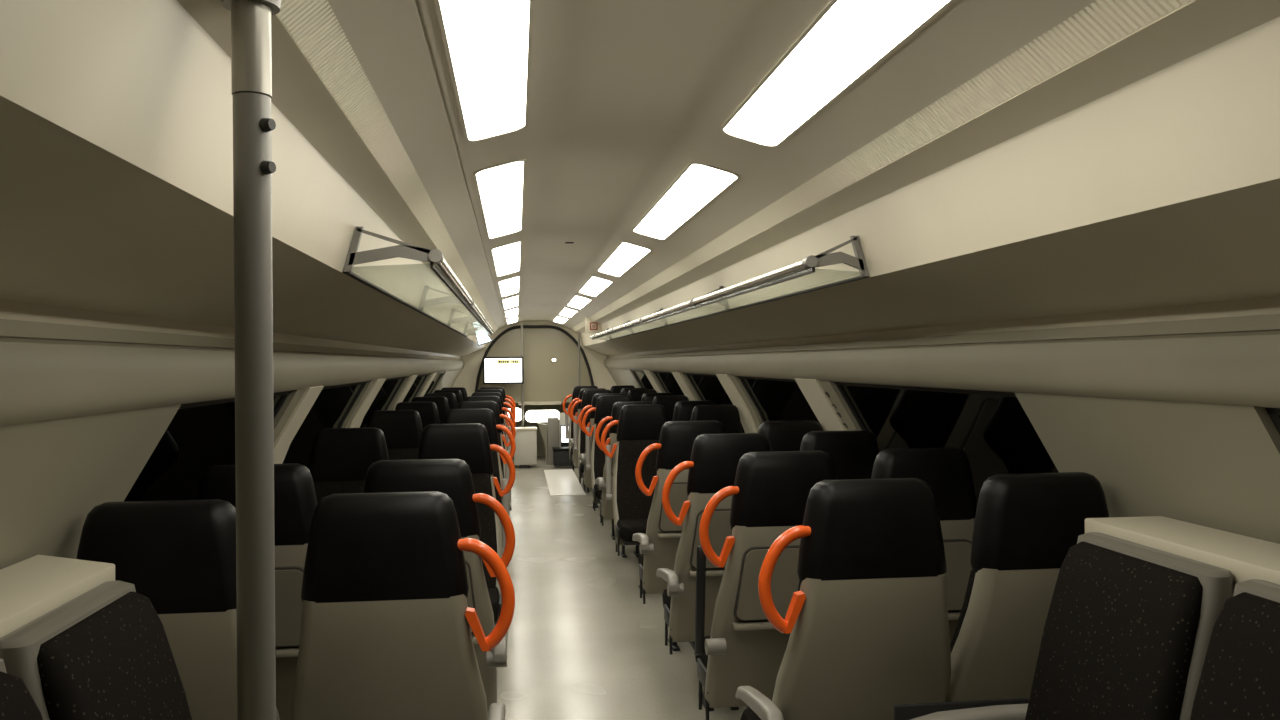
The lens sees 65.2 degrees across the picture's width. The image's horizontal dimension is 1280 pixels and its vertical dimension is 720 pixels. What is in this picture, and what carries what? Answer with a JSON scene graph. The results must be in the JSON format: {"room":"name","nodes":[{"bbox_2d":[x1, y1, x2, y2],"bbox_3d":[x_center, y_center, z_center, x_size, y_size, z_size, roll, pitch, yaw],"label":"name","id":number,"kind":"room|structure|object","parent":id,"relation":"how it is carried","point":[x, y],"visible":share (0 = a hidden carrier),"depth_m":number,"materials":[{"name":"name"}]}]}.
{"room":"train carriage","nodes":[
{"label":"train carriage","id":0,"kind":"room"},
{"bbox_2d":[0,370,460,569],"bbox_3d":[-1.812,0.827,6.776,0.298,1.463,17.100,0,0,-7],"label":"wall","id":1,"kind":"structure","parent":0,"point":[53,473],"depth_m":2.04,"materials":[{"name":"plastic"}]},
{"bbox_2d":[124,391,290,500],"bbox_3d":[-1.359,0.359,3.120,0.248,0.518,1.330,0,0,-7],"label":"window","id":2,"kind":"structure","parent":1,"relation":"in","point":[200,436],"depth_m":2.91,"materials":[{"name":"black"}]},
{"bbox_2d":[0,319,463,425],"bbox_3d":[-1.661,0.036,6.797,0.062,0.177,17.100,0,0,-7],"label":"trim","id":3,"kind":"structure","parent":1,"relation":"attached to","point":[49,371],"depth_m":2.11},
{"bbox_2d":[274,386,323,463],"bbox_3d":[-1.441,0.363,4.088,0.239,0.514,0.290,0,0,-7],"label":"trim","id":4,"kind":"structure","parent":1,"relation":"attached to","point":[281,445],"depth_m":4.07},
{"bbox_2d":[282,381,367,468],"bbox_3d":[-1.591,0.364,4.991,0.248,0.518,1.500,0,0,-7],"label":"window","id":5,"kind":"structure","parent":1,"relation":"in","point":[334,403],"depth_m":4.93,"materials":[{"name":"black"}]},
{"bbox_2d":[350,378,385,427],"bbox_3d":[-1.688,0.369,6.082,0.239,0.514,0.370,0,0,-7],"label":"trim","id":6,"kind":"structure","parent":1,"relation":"attached to","point":[357,420],"depth_m":6.04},
{"bbox_2d":[360,377,405,427],"bbox_3d":[-1.844,0.370,7.025,0.248,0.518,1.500,0,0,-7],"label":"window","id":7,"kind":"structure","parent":1,"relation":"in","point":[390,387],"depth_m":7.11,"materials":[{"name":"black"}]},
{"bbox_2d":[393,375,417,409],"bbox_3d":[-1.940,0.376,8.117,0.239,0.514,0.370,0,0,-7],"label":"trim","id":8,"kind":"structure","parent":1,"relation":"attached to","point":[413,377],"depth_m":8.03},
{"bbox_2d":[403,374,428,401],"bbox_3d":[-2.096,0.376,9.060,0.248,0.518,1.500,0,0,-7],"label":"window","id":9,"kind":"structure","parent":1,"relation":"in","point":[416,386],"depth_m":9.33,"materials":[{"name":"black"}]},
{"bbox_2d":[452,321,616,396],"bbox_3d":[-1.623,0.308,15.467,2.900,2.529,0.100,0,0,-7],"label":"wall","id":10,"kind":"structure","parent":0,"point":[467,378],"depth_m":15.41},
{"bbox_2d":[0,95,485,357],"bbox_3d":[-1.506,-0.140,6.817,0.399,0.176,17.100,0,0,-7],"label":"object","id":11,"kind":"structure","parent":10,"relation":"attached to","point":[89,236],"depth_m":1.66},
{"bbox_2d":[0,0,494,346],"bbox_3d":[-1.247,-0.339,6.850,0.150,0.240,17.100,0,0,-7],"label":"wall panel","id":12,"kind":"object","parent":10,"relation":"attached to","point":[147,83],"depth_m":1.35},
{"bbox_2d":[277,0,497,331],"bbox_3d":[-1.163,-0.486,6.859,0.086,0.070,17.098,0,0,-7],"label":"trim","id":13,"kind":"structure","parent":10,"relation":"attached to","point":[315,29],"depth_m":1.93,"materials":[{"name":"beige plastic"}]},
{"bbox_2d":[343,227,493,336],"bbox_3d":[-1.062,-0.283,5.919,0.262,0.122,6.592,0,0,-7],"label":"luggage rack","id":14,"kind":"object","parent":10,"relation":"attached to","point":[403,250],"visible":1,"depth_m":2.91,"materials":[{"name":"silver metal"}]},
{"bbox_2d":[429,249,443,263],"bbox_3d":[-0.547,-0.278,2.683,0.036,0.036,0.042,0,0,-7],"label":"end cap","id":15,"kind":"object","parent":14,"relation":"attached to","point":[435,255],"depth_m":2.66,"materials":[{"name":"grey paint"}]},
{"bbox_2d":[468,321,492,345],"bbox_3d":[-1.500,-0.252,9.360,0.240,0.236,0.055,0,0,-7],"label":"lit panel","id":16,"kind":"object","parent":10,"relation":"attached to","point":[482,337],"visible":0.67,"depth_m":9.34,"materials":[{"name":"white plastic"}]},
{"bbox_2d":[478,328,520,402],"bbox_3d":[-2.189,0.080,15.412,0.727,1.177,0.030,0,0,-7],"label":"partition panel","id":17,"kind":"object","parent":10,"relation":"attached to","point":[508,344],"visible":0.37,"depth_m":15.42,"materials":[{"name":"plastic"}]},
{"bbox_2d":[475,325,593,391],"bbox_3d":[-1.614,0.517,15.405,1.956,2.111,0.046,0,0,-7],"label":"trim","id":18,"kind":"structure","parent":10,"relation":"attached to","point":[518,326],"depth_m":15.39,"materials":[{"name":"black"}]},
{"bbox_2d":[525,409,559,421],"bbox_3d":[-1.506,0.868,15.495,0.556,0.194,0.070,0,0,-7],"label":"lamp","id":19,"kind":"object","parent":10,"relation":"attached to","point":[530,415],"visible":0.72,"depth_m":15.46,"materials":[{"name":"white"}]},
{"bbox_2d":[523,328,590,402],"bbox_3d":[-1.264,0.072,15.527,1.127,1.177,0.030,0,0,-7],"label":"partition panel","id":20,"kind":"object","parent":10,"relation":"attached to","point":[545,379],"visible":0.74,"depth_m":15.50,"materials":[{"name":"plastic"}]},
{"bbox_2d":[590,236,868,340],"bbox_3d":[0.051,-0.290,7.171,0.198,0.122,8.582,0,0,-7],"label":"luggage rack","id":21,"kind":"object","parent":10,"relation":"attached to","point":[826,258],"visible":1,"depth_m":3.58,"materials":[{"name":"silver metal"}]},
{"bbox_2d":[802,255,817,268],"bbox_3d":[0.497,-0.286,2.923,0.036,0.036,0.042,0,0,-7],"label":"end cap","id":22,"kind":"object","parent":21,"relation":"attached to","point":[809,262],"depth_m":2.90,"materials":[{"name":"grey paint"}]},
{"bbox_2d":[571,0,1192,331],"bbox_3d":[0.020,-0.496,7.006,0.086,0.070,17.098,0,0,-7],"label":"trim","id":23,"kind":"structure","parent":10,"relation":"attached to","point":[1102,23],"depth_m":1.95,"materials":[{"name":"beige plastic"}]},
{"bbox_2d":[575,0,1279,346],"bbox_3d":[0.106,-0.350,7.018,0.150,0.240,17.100,0,0,-7],"label":"wall panel","id":24,"kind":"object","parent":10,"relation":"attached to","point":[1185,105],"depth_m":1.81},
{"bbox_2d":[585,317,601,332],"bbox_3d":[-0.533,-0.408,11.626,0.210,0.190,0.020,0,0,-7],"label":"notice sign","id":25,"kind":"object","parent":24,"relation":"attached to","point":[590,326],"visible":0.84,"depth_m":11.62,"materials":[{"name":"brown"}]},
{"bbox_2d":[584,178,1279,356],"bbox_3d":[0.368,-0.156,7.049,0.399,0.176,17.100,0,0,-7],"label":"trim","id":26,"kind":"structure","parent":10,"relation":"attached to","point":[1217,255],"depth_m":2.27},
{"bbox_2d":[507,402,570,456],"bbox_3d":[-1.738,0.977,16.433,2.200,1.200,0.050,0,0,-7],"label":"wall","id":27,"kind":"structure","parent":0,"point":[540,443],"depth_m":16.42,"materials":[{"name":"plastic"}]},
{"bbox_2d":[495,456,745,719],"bbox_3d":[-0.656,1.591,7.748,2.840,0.080,18.850,0,0,-7],"label":"floor","id":28,"kind":"structure","parent":0,"point":[583,643],"depth_m":5.72,"materials":[{"name":"plastic"}]},
{"bbox_2d":[0,658,42,719],"bbox_3d":[-0.761,0.974,1.203,0.290,1.130,0.440,0,0,-7],"label":"seat","id":29,"kind":"object","parent":28,"relation":"on","point":[16,702],"visible":1,"depth_m":1.35,"materials":[{"name":"fabric"}]},
{"bbox_2d":[0,555,114,637],"bbox_3d":[-0.884,0.962,0.169,0.199,1.152,3.755,0,0,-7],"label":"shelf","id":30,"kind":"object","parent":28,"relation":"on","point":[33,587],"visible":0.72,"depth_m":1.75,"materials":[{"name":"plastic"}]},
{"bbox_2d":[0,581,191,719],"bbox_3d":[-0.820,0.975,1.679,0.290,1.130,0.440,0,0,-7],"label":"seat","id":31,"kind":"object","parent":28,"relation":"on","point":[105,653],"visible":0.98,"depth_m":1.62,"materials":[{"name":"fabric"}]},
{"bbox_2d":[76,499,279,719],"bbox_3d":[-1.089,0.930,2.489,0.466,1.229,0.662,0,0,-7],"label":"seat","id":32,"kind":"object","parent":28,"relation":"on","point":[180,555],"visible":0.41,"depth_m":2.18,"materials":[{"name":"leather"}]},
{"bbox_2d":[221,0,281,719],"bbox_3d":[-0.478,0.540,1.249,0.110,1.992,0.110,0,0,-7],"label":"pole","id":33,"kind":"object","parent":28,"relation":"on","point":[251,28],"visible":1,"depth_m":1.23,"materials":[{"name":"metal"}]},
{"bbox_2d":[196,463,317,719],"bbox_3d":[-1.188,0.932,3.288,0.466,1.229,0.671,0,0,-7],"label":"seat","id":34,"kind":"object","parent":28,"relation":"on","point":[295,499],"visible":0.2,"depth_m":2.99,"materials":[{"name":"plastic"}]},
{"bbox_2d":[275,566,303,657],"bbox_3d":[-1.156,0.762,3.016,0.360,0.287,0.121,0,0,-7],"label":"tray","id":35,"kind":"object","parent":34,"relation":"on","point":[288,579],"depth_m":3.01,"materials":[{"name":"grey"}]},
{"bbox_2d":[309,428,388,502],"bbox_3d":[-1.332,0.935,4.450,0.466,1.229,0.662,0,0,-7],"label":"seat","id":36,"kind":"object","parent":28,"relation":"on","point":[341,458],"visible":0.16,"depth_m":4.67,"materials":[{"name":"leather"}]},
{"bbox_2d":[367,410,422,459],"bbox_3d":[-1.551,0.941,6.217,0.466,1.229,0.662,0,0,-7],"label":"seat","id":37,"kind":"object","parent":28,"relation":"on","point":[402,430],"visible":0.16,"depth_m":6.45,"materials":[{"name":"plastic"}]},
{"bbox_2d":[291,491,514,719],"bbox_3d":[-0.590,0.926,2.601,0.531,1.229,0.662,0,0,-7],"label":"seat","id":38,"kind":"object","parent":28,"relation":"on","point":[387,620],"visible":1,"depth_m":2.29,"materials":[{"name":"plastic"}]},
{"bbox_2d":[395,402,439,428],"bbox_3d":[-1.724,0.945,7.606,0.466,1.229,0.662,0,0,-7],"label":"seat","id":39,"kind":"object","parent":28,"relation":"on","point":[428,411],"visible":0.11,"depth_m":7.84,"materials":[{"name":"plastic"}]},
{"bbox_2d":[412,397,448,423],"bbox_3d":[-1.877,0.949,8.847,0.466,1.229,0.662,0,0,-7],"label":"seat","id":40,"kind":"object","parent":28,"relation":"on","point":[442,405],"visible":0.09,"depth_m":9.08,"materials":[{"name":"plastic"}]},
{"bbox_2d":[363,459,514,710],"bbox_3d":[-0.689,0.928,3.401,0.531,1.229,0.671,0,0,-7],"label":"seat","id":41,"kind":"object","parent":28,"relation":"on","point":[451,477],"visible":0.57,"depth_m":3.11,"materials":[{"name":"plastic"}]},
{"bbox_2d":[465,560,477,644],"bbox_3d":[-0.689,0.758,3.124,0.360,0.287,0.121,0,0,-7],"label":"tray","id":42,"kind":"object","parent":41,"relation":"on","point":[471,565],"depth_m":3.12,"materials":[{"name":"grey"}]},
{"bbox_2d":[424,393,456,409],"bbox_3d":[-2.025,0.952,10.038,0.466,1.229,0.662,0,0,-7],"label":"seat","id":43,"kind":"object","parent":28,"relation":"on","point":[451,398],"visible":0.12,"depth_m":10.28,"materials":[{"name":"leather"}]},
{"bbox_2d":[418,423,515,624],"bbox_3d":[-0.851,0.932,4.712,0.531,1.229,0.662,0,0,-7],"label":"seat","id":44,"kind":"object","parent":28,"relation":"on","point":[469,443],"visible":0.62,"depth_m":4.93,"materials":[{"name":"leather"}]},
{"bbox_2d":[488,587,498,621],"bbox_3d":[-0.866,1.123,4.575,0.435,0.097,0.396,0,0,-7],"label":"seat cushion","id":45,"kind":"object","parent":44,"relation":"on","point":[493,592],"depth_m":4.53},
{"bbox_2d":[444,409,515,529],"bbox_3d":[-1.052,0.937,6.329,0.531,1.229,0.662,0,0,-7],"label":"seat","id":46,"kind":"object","parent":28,"relation":"on","point":[486,417],"visible":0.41,"depth_m":6.56,"materials":[{"name":"grey plastic"}]},
{"bbox_2d":[457,401,515,478],"bbox_3d":[-1.218,0.941,7.669,0.531,1.229,0.662,0,0,-7],"label":"seat","id":47,"kind":"object","parent":28,"relation":"on","point":[492,405],"visible":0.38,"depth_m":7.91,"materials":[{"name":"grey plastic"}]},
{"bbox_2d":[465,396,515,459],"bbox_3d":[-1.372,0.945,8.909,0.531,1.229,0.662,0,0,-7],"label":"seat","id":48,"kind":"object","parent":28,"relation":"on","point":[496,399],"visible":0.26,"depth_m":9.15,"materials":[{"name":"grey plastic"}]},
{"bbox_2d":[471,392,515,441],"bbox_3d":[-1.519,0.948,10.100,0.531,1.229,0.662,0,0,-7],"label":"seat","id":49,"kind":"object","parent":28,"relation":"on","point":[498,394],"visible":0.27,"depth_m":10.35,"materials":[{"name":"leather"}]},
{"bbox_2d":[521,321,523,426],"bbox_3d":[-1.785,0.495,15.181,0.090,2.160,0.090,0,0,-7],"label":"pole","id":50,"kind":"object","parent":28,"relation":"on","point":[522,387],"visible":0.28,"depth_m":15.17,"materials":[{"name":"silver metal"}]},
{"bbox_2d":[483,357,523,383],"bbox_3d":[-2.062,0.157,15.085,0.609,0.414,0.080,0,0,-7],"label":"monitor","id":51,"kind":"object","parent":50,"relation":"attached to","point":[496,370],"visible":1,"depth_m":15.05,"materials":[{"name":"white plastic"}]},
{"bbox_2d":[514,427,536,467],"bbox_3d":[-1.687,1.286,14.700,0.350,0.575,0.420,0,0,-7],"label":"base cabinet","id":52,"kind":"object","parent":28,"relation":"on","point":[525,455],"visible":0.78,"depth_m":14.51,"materials":[{"name":"grey laminate"}]},
{"bbox_2d":[547,417,558,464],"bbox_3d":[-1.308,1.220,15.060,0.170,0.700,0.180,0,0,-7],"label":"column","id":53,"kind":"structure","parent":28,"relation":"on","point":[552,423],"depth_m":14.97,"materials":[{"name":"grey plastic"}]},
{"bbox_2d":[552,447,571,465],"bbox_3d":[-1.093,1.408,14.597,0.360,0.260,0.290,0,0,-7],"label":"bench","id":54,"kind":"object","parent":28,"relation":"on","point":[561,457],"visible":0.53,"depth_m":14.47,"materials":[{"name":"black plastic"}]},
{"bbox_2d":[559,413,569,446],"bbox_3d":[-1.107,1.179,14.912,0.185,0.780,0.084,0,0,-7],"label":"lit panel","id":55,"kind":"object","parent":28,"relation":"on","point":[563,442],"visible":0.4,"depth_m":14.89,"materials":[{"name":"white plastic"}]},
{"bbox_2d":[544,469,585,495],"bbox_3d":[-0.997,1.561,12.896,0.410,0.006,2.750,0,0,-7],"label":"floor plate","id":56,"kind":"object","parent":28,"relation":"on","point":[562,481],"visible":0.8,"depth_m":12.62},
{"bbox_2d":[563,386,597,484],"bbox_3d":[-0.686,0.946,12.521,0.531,1.229,0.662,0,0,-7],"label":"seat","id":57,"kind":"object","parent":28,"relation":"on","point":[569,435],"visible":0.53,"depth_m":12.73,"materials":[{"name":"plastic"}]},
{"bbox_2d":[568,388,605,491],"bbox_3d":[-0.596,0.944,11.796,0.531,1.229,0.671,0,0,-7],"label":"seat","id":58,"kind":"object","parent":28,"relation":"on","point":[571,441],"visible":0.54,"depth_m":11.51,"materials":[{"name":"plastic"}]},
{"bbox_2d":[570,390,611,507],"bbox_3d":[-0.459,0.940,10.685,0.531,1.229,0.662,0,0,-7],"label":"seat","id":59,"kind":"object","parent":28,"relation":"on","point":[579,446],"visible":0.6,"depth_m":10.90,"materials":[{"name":"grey plastic"}]},
{"bbox_2d":[578,393,623,515],"bbox_3d":[-0.356,0.938,9.861,0.531,1.229,0.671,0,0,-7],"label":"seat","id":60,"kind":"object","parent":28,"relation":"on","point":[586,474],"visible":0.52,"depth_m":9.57,"materials":[{"name":"grey plastic"}]},
{"bbox_2d":[582,395,632,539],"bbox_3d":[-0.221,0.934,8.770,0.531,1.229,0.662,0,0,-7],"label":"seat","id":61,"kind":"object","parent":28,"relation":"on","point":[605,403],"visible":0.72,"depth_m":8.98,"materials":[{"name":"grey plastic"}]},
{"bbox_2d":[595,401,652,557],"bbox_3d":[-0.108,0.932,7.856,0.531,1.229,0.671,0,0,-7],"label":"seat","id":62,"kind":"object","parent":28,"relation":"on","point":[606,508],"visible":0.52,"depth_m":7.56,"materials":[{"name":"grey plastic"}]},
{"bbox_2d":[601,404,667,593],"bbox_3d":[0.028,0.928,6.765,0.531,1.229,0.662,0,0,-7],"label":"seat","id":63,"kind":"object","parent":28,"relation":"on","point":[639,426],"visible":0.62,"depth_m":6.93,"materials":[{"name":"fabric"}]},
{"bbox_2d":[617,519,647,540],"bbox_3d":[0.078,1.119,6.637,0.435,0.097,0.396,0,0,-7],"label":"seat cushion","id":64,"kind":"object","parent":63,"relation":"on","point":[626,528],"depth_m":6.47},
{"bbox_2d":[628,389,656,401],"bbox_3d":[0.066,0.936,10.599,0.466,1.229,0.662,0,0,-7],"label":"seat","id":65,"kind":"object","parent":28,"relation":"on","point":[636,395],"visible":0.11,"depth_m":10.82,"materials":[{"name":"leather"}]},
{"bbox_2d":[652,395,688,420],"bbox_3d":[0.312,0.930,8.614,0.466,1.229,0.662,0,0,-7],"label":"seat","id":66,"kind":"object","parent":28,"relation":"on","point":[669,402],"visible":0.09,"depth_m":8.84,"materials":[{"name":"plastic"}]},
{"bbox_2d":[632,420,724,650],"bbox_3d":[0.207,0.924,5.316,0.531,1.229,0.671,0,0,-7],"label":"seat","id":67,"kind":"object","parent":28,"relation":"on","point":[659,545],"visible":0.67,"depth_m":5.02,"materials":[{"name":"grey plastic"}]},
{"bbox_2d":[657,482,687,537],"bbox_3d":[0.272,0.754,5.047,0.360,0.287,0.121,0,0,-7],"label":"tray","id":68,"kind":"object","parent":67,"relation":"on","point":[678,491],"depth_m":5.02,"materials":[{"name":"grey"}]},
{"bbox_2d":[672,401,715,420],"bbox_3d":[0.398,0.928,7.919,0.466,1.229,0.671,0,0,-7],"label":"seat","id":69,"kind":"object","parent":28,"relation":"on","point":[683,410],"visible":0.09,"depth_m":7.59,"materials":[{"name":"leather"}]},
{"bbox_2d":[656,433,771,710],"bbox_3d":[0.321,0.921,4.403,0.531,1.229,0.671,0,0,-7],"label":"seat","id":70,"kind":"object","parent":28,"relation":"on","point":[712,465],"visible":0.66,"depth_m":4.10,"materials":[{"name":"plastic"}]},
{"bbox_2d":[662,589,670,609],"bbox_3d":[0.338,1.113,4.543,0.435,0.097,0.396,0,0,-7],"label":"seat cushion","id":71,"kind":"object","parent":70,"relation":"on","point":[666,599],"depth_m":4.53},
{"bbox_2d":[688,508,731,576],"bbox_3d":[0.385,0.751,4.134,0.360,0.287,0.121,0,0,-7],"label":"tray","id":72,"kind":"object","parent":70,"relation":"on","point":[719,526],"depth_m":4.10,"materials":[{"name":"grey"}]},
{"bbox_2d":[691,405,741,433],"bbox_3d":[0.558,0.924,6.630,0.466,1.229,0.662,0,0,-7],"label":"seat","id":73,"kind":"object","parent":28,"relation":"on","point":[728,415],"visible":0.12,"depth_m":6.86,"materials":[{"name":"plastic"}]},
{"bbox_2d":[694,451,837,719],"bbox_3d":[0.424,0.919,3.569,0.531,1.229,0.671,0,0,-7],"label":"seat","id":74,"kind":"object","parent":28,"relation":"on","point":[770,491],"visible":0.72,"depth_m":3.27,"materials":[{"name":"plastic"}]},
{"bbox_2d":[694,636,709,668],"bbox_3d":[0.441,1.110,3.709,0.435,0.097,0.396,0,0,-7],"label":"seat cushion","id":75,"kind":"object","parent":74,"relation":"on","point":[702,660],"depth_m":3.66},
{"bbox_2d":[731,545,799,630],"bbox_3d":[0.489,0.749,3.301,0.360,0.287,0.121,0,0,-7],"label":"tray","id":76,"kind":"object","parent":74,"relation":"on","point":[747,614],"depth_m":3.27,"materials":[{"name":"grey"}]},
{"bbox_2d":[758,420,821,450],"bbox_3d":[0.725,0.920,5.279,0.466,1.229,0.671,0,0,-7],"label":"seat","id":77,"kind":"object","parent":28,"relation":"on","point":[782,435],"visible":0.1,"depth_m":4.96,"materials":[{"name":"plastic"}]},
{"bbox_2d":[800,430,878,479],"bbox_3d":[0.820,0.917,4.515,0.466,1.229,0.671,0,0,-7],"label":"seat","id":78,"kind":"object","parent":28,"relation":"on","point":[853,454],"visible":0.15,"depth_m":4.20,"materials":[{"name":"plastic"}]},
{"bbox_2d":[735,478,950,719],"bbox_3d":[0.522,0.916,2.779,0.531,1.229,0.662,0,0,-7],"label":"seat","id":79,"kind":"object","parent":28,"relation":"on","point":[866,622],"visible":1,"depth_m":2.48,"materials":[{"name":"plastic"}]},
{"bbox_2d":[740,708,760,719],"bbox_3d":[0.539,1.108,2.915,0.435,0.097,0.396,0,0,-7],"label":"seat cushion","id":80,"kind":"object","parent":79,"relation":"on","point":[748,714],"depth_m":3.00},
{"bbox_2d":[871,447,976,644],"bbox_3d":[0.927,0.915,3.651,0.466,1.229,0.671,0,0,-7],"label":"seat","id":81,"kind":"object","parent":28,"relation":"on","point":[947,470],"visible":0.2,"depth_m":3.34,"materials":[{"name":"leather"}]},
{"bbox_2d":[943,539,971,619],"bbox_3d":[0.960,0.745,3.379,0.360,0.287,0.121,0,0,-7],"label":"tray","id":82,"kind":"object","parent":81,"relation":"on","point":[957,551],"depth_m":3.36,"materials":[{"name":"grey"}]},
{"bbox_2d":[947,472,1108,701],"bbox_3d":[1.023,0.912,2.882,0.466,1.229,0.662,0,0,-7],"label":"seat","id":83,"kind":"object","parent":28,"relation":"on","point":[1026,525],"visible":0.59,"depth_m":2.57,"materials":[{"name":"plastic"}]},
{"bbox_2d":[1025,532,1232,719],"bbox_3d":[0.941,0.961,2.064,0.290,1.130,0.470,0,0,-7],"label":"seat","id":84,"kind":"object","parent":28,"relation":"on","point":[1129,625],"visible":0.94,"depth_m":2.00,"materials":[{"name":"fabric"}]},
{"bbox_2d":[894,698,1028,719],"bbox_3d":[0.785,1.175,2.380,0.375,0.705,0.077,0,0,-7],"label":"end armrest","id":85,"kind":"object","parent":84,"relation":"attached to","point":[1015,708],"visible":0.79,"depth_m":2.38,"materials":[{"name":"grey plastic"}]},
{"bbox_2d":[1085,516,1279,592],"bbox_3d":[1.388,0.943,0.483,0.199,1.152,3.818,0,0,-7],"label":"shelf","id":86,"kind":"object","parent":28,"relation":"on","point":[1247,558],"visible":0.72,"depth_m":2.05,"materials":[{"name":"plastic"}]},
{"bbox_2d":[1190,579,1279,719],"bbox_3d":[1.002,0.960,1.575,0.290,1.130,0.445,0,0,-7],"label":"seat","id":87,"kind":"object","parent":28,"relation":"on","point":[1240,676],"visible":1,"depth_m":1.69,"materials":[{"name":"fabric"}]},
{"bbox_2d":[326,0,1096,328],"bbox_3d":[-0.579,-0.592,6.984,1.240,0.180,17.200,0,0,-7],"label":"ceiling","id":88,"kind":"structure","parent":0,"point":[625,95],"depth_m":2.38,"materials":[{"name":"paint"}]},
{"bbox_2d":[434,0,533,141],"bbox_3d":[-0.275,-0.597,1.802,0.164,0.058,1.656,0,0,-7],"label":"ceiling light","id":89,"kind":"object","parent":88,"relation":"attached to","point":[488,43],"visible":1,"depth_m":1.97,"materials":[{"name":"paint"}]},
{"bbox_2d":[473,159,525,238],"bbox_3d":[-0.527,-0.591,3.836,0.164,0.058,1.656,0,0,-7],"label":"ceiling light","id":90,"kind":"object","parent":88,"relation":"attached to","point":[500,188],"visible":0.87,"depth_m":3.58,"materials":[{"name":"paint"}]},
{"bbox_2d":[490,241,521,276],"bbox_3d":[-0.779,-0.585,5.870,0.164,0.058,1.656,0,0,-7],"label":"ceiling light","id":91,"kind":"object","parent":88,"relation":"attached to","point":[506,258],"visible":0.87,"depth_m":5.70,"materials":[{"name":"paint"}]},
{"bbox_2d":[498,276,519,296],"bbox_3d":[-1.031,-0.579,7.905,0.164,0.058,1.656,0,0,-7],"label":"ceiling light","id":92,"kind":"object","parent":88,"relation":"attached to","point":[509,286],"visible":0.84,"depth_m":7.78,"materials":[{"name":"paint"}]},
{"bbox_2d":[502,295,518,308],"bbox_3d":[-1.284,-0.572,9.939,0.164,0.058,1.656,0,0,-7],"label":"ceiling light","id":93,"kind":"object","parent":88,"relation":"attached to","point":[513,301],"visible":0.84,"depth_m":9.85,"materials":[{"name":"paint"}]},
{"bbox_2d":[567,295,591,308],"bbox_3d":[-0.617,-0.578,10.022,0.164,0.058,1.656,0,0,-7],"label":"ceiling light","id":94,"kind":"object","parent":88,"relation":"attached to","point":[578,302],"visible":0.93,"depth_m":9.92,"materials":[{"name":"paint"}]},
{"bbox_2d":[578,276,613,296],"bbox_3d":[-0.365,-0.584,7.988,0.164,0.058,1.656,0,0,-7],"label":"ceiling light","id":95,"kind":"object","parent":88,"relation":"attached to","point":[594,286],"visible":0.91,"depth_m":7.86,"materials":[{"name":"paint"}]},
{"bbox_2d":[597,241,651,276],"bbox_3d":[-0.113,-0.590,5.953,0.164,0.058,1.656,0,0,-7],"label":"ceiling light","id":96,"kind":"object","parent":88,"relation":"attached to","point":[626,255],"visible":0.9,"depth_m":5.78,"materials":[{"name":"paint"}]},
{"bbox_2d":[632,162,739,239],"bbox_3d":[0.140,-0.596,3.919,0.164,0.058,1.656,0,0,-7],"label":"ceiling light","id":97,"kind":"object","parent":88,"relation":"attached to","point":[698,184],"visible":0.91,"depth_m":3.67,"materials":[{"name":"paint"}]},
{"bbox_2d":[721,0,956,146],"bbox_3d":[0.392,-0.602,1.884,0.164,0.058,1.656,0,0,-7],"label":"ceiling light","id":98,"kind":"object","parent":88,"relation":"attached to","point":[847,39],"visible":0.98,"depth_m":2.00,"materials":[{"name":"paint"}]},
{"bbox_2d":[607,368,1279,543],"bbox_3d":[0.691,0.806,7.087,0.298,1.463,17.100,0,0,-7],"label":"wall","id":99,"kind":"structure","parent":0,"point":[1216,466],"depth_m":2.31,"materials":[{"name":"plastic"}]},
{"bbox_2d":[632,370,653,388],"bbox_3d":[0.102,0.363,11.776,0.248,0.518,1.450,0,0,-7],"label":"window","id":100,"kind":"structure","parent":99,"relation":"in","point":[644,382],"depth_m":11.95,"materials":[{"name":"black"}]},
{"bbox_2d":[653,371,683,394],"bbox_3d":[0.348,0.357,9.791,0.248,0.518,1.450,0,0,-7],"label":"window","id":101,"kind":"structure","parent":99,"relation":"in","point":[667,380],"depth_m":9.92,"materials":[{"name":"black"}]},
{"bbox_2d":[672,372,694,400],"bbox_3d":[0.425,0.357,8.864,0.239,0.514,0.370,0,0,-7],"label":"trim","id":102,"kind":"structure","parent":99,"relation":"attached to","point":[677,376],"depth_m":8.81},
{"bbox_2d":[685,373,744,432],"bbox_3d":[0.597,0.351,7.792,0.248,0.518,1.480,0,0,-7],"label":"window","id":103,"kind":"structure","parent":99,"relation":"in","point":[708,387],"depth_m":7.83,"materials":[{"name":"black"}]},
{"bbox_2d":[716,374,757,432],"bbox_3d":[0.675,0.351,6.844,0.239,0.514,0.380,0,0,-7],"label":"trim","id":104,"kind":"structure","parent":99,"relation":"attached to","point":[747,422],"depth_m":6.80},
{"bbox_2d":[738,376,822,430],"bbox_3d":[0.845,0.345,5.787,0.248,0.518,1.440,0,0,-7],"label":"window","id":105,"kind":"structure","parent":99,"relation":"in","point":[775,399],"depth_m":5.82,"materials":[{"name":"black"}]},
{"bbox_2d":[795,378,846,430],"bbox_3d":[0.920,0.345,4.869,0.239,0.514,0.360,0,0,-7],"label":"trim","id":106,"kind":"structure","parent":99,"relation":"attached to","point":[819,402],"depth_m":4.84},
{"bbox_2d":[604,314,1279,407],"bbox_3d":[0.526,0.018,7.069,0.062,0.177,17.100,0,0,-7],"label":"trim","id":107,"kind":"structure","parent":99,"relation":"attached to","point":[1225,360],"depth_m":2.54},
{"bbox_2d":[835,382,1058,503],"bbox_3d":[1.104,0.339,3.698,0.248,0.518,1.690,0,0,-7],"label":"window","id":108,"kind":"structure","parent":99,"relation":"in","point":[996,435],"depth_m":3.47,"materials":[{"name":"black"}]},
{"bbox_2d":[1265,407,1279,434],"bbox_3d":[1.397,0.332,1.336,0.248,0.518,1.210,0,0,-7],"label":"window","id":109,"kind":"structure","parent":99,"relation":"in","point":[1274,413],"depth_m":1.91,"materials":[{"name":"black"}]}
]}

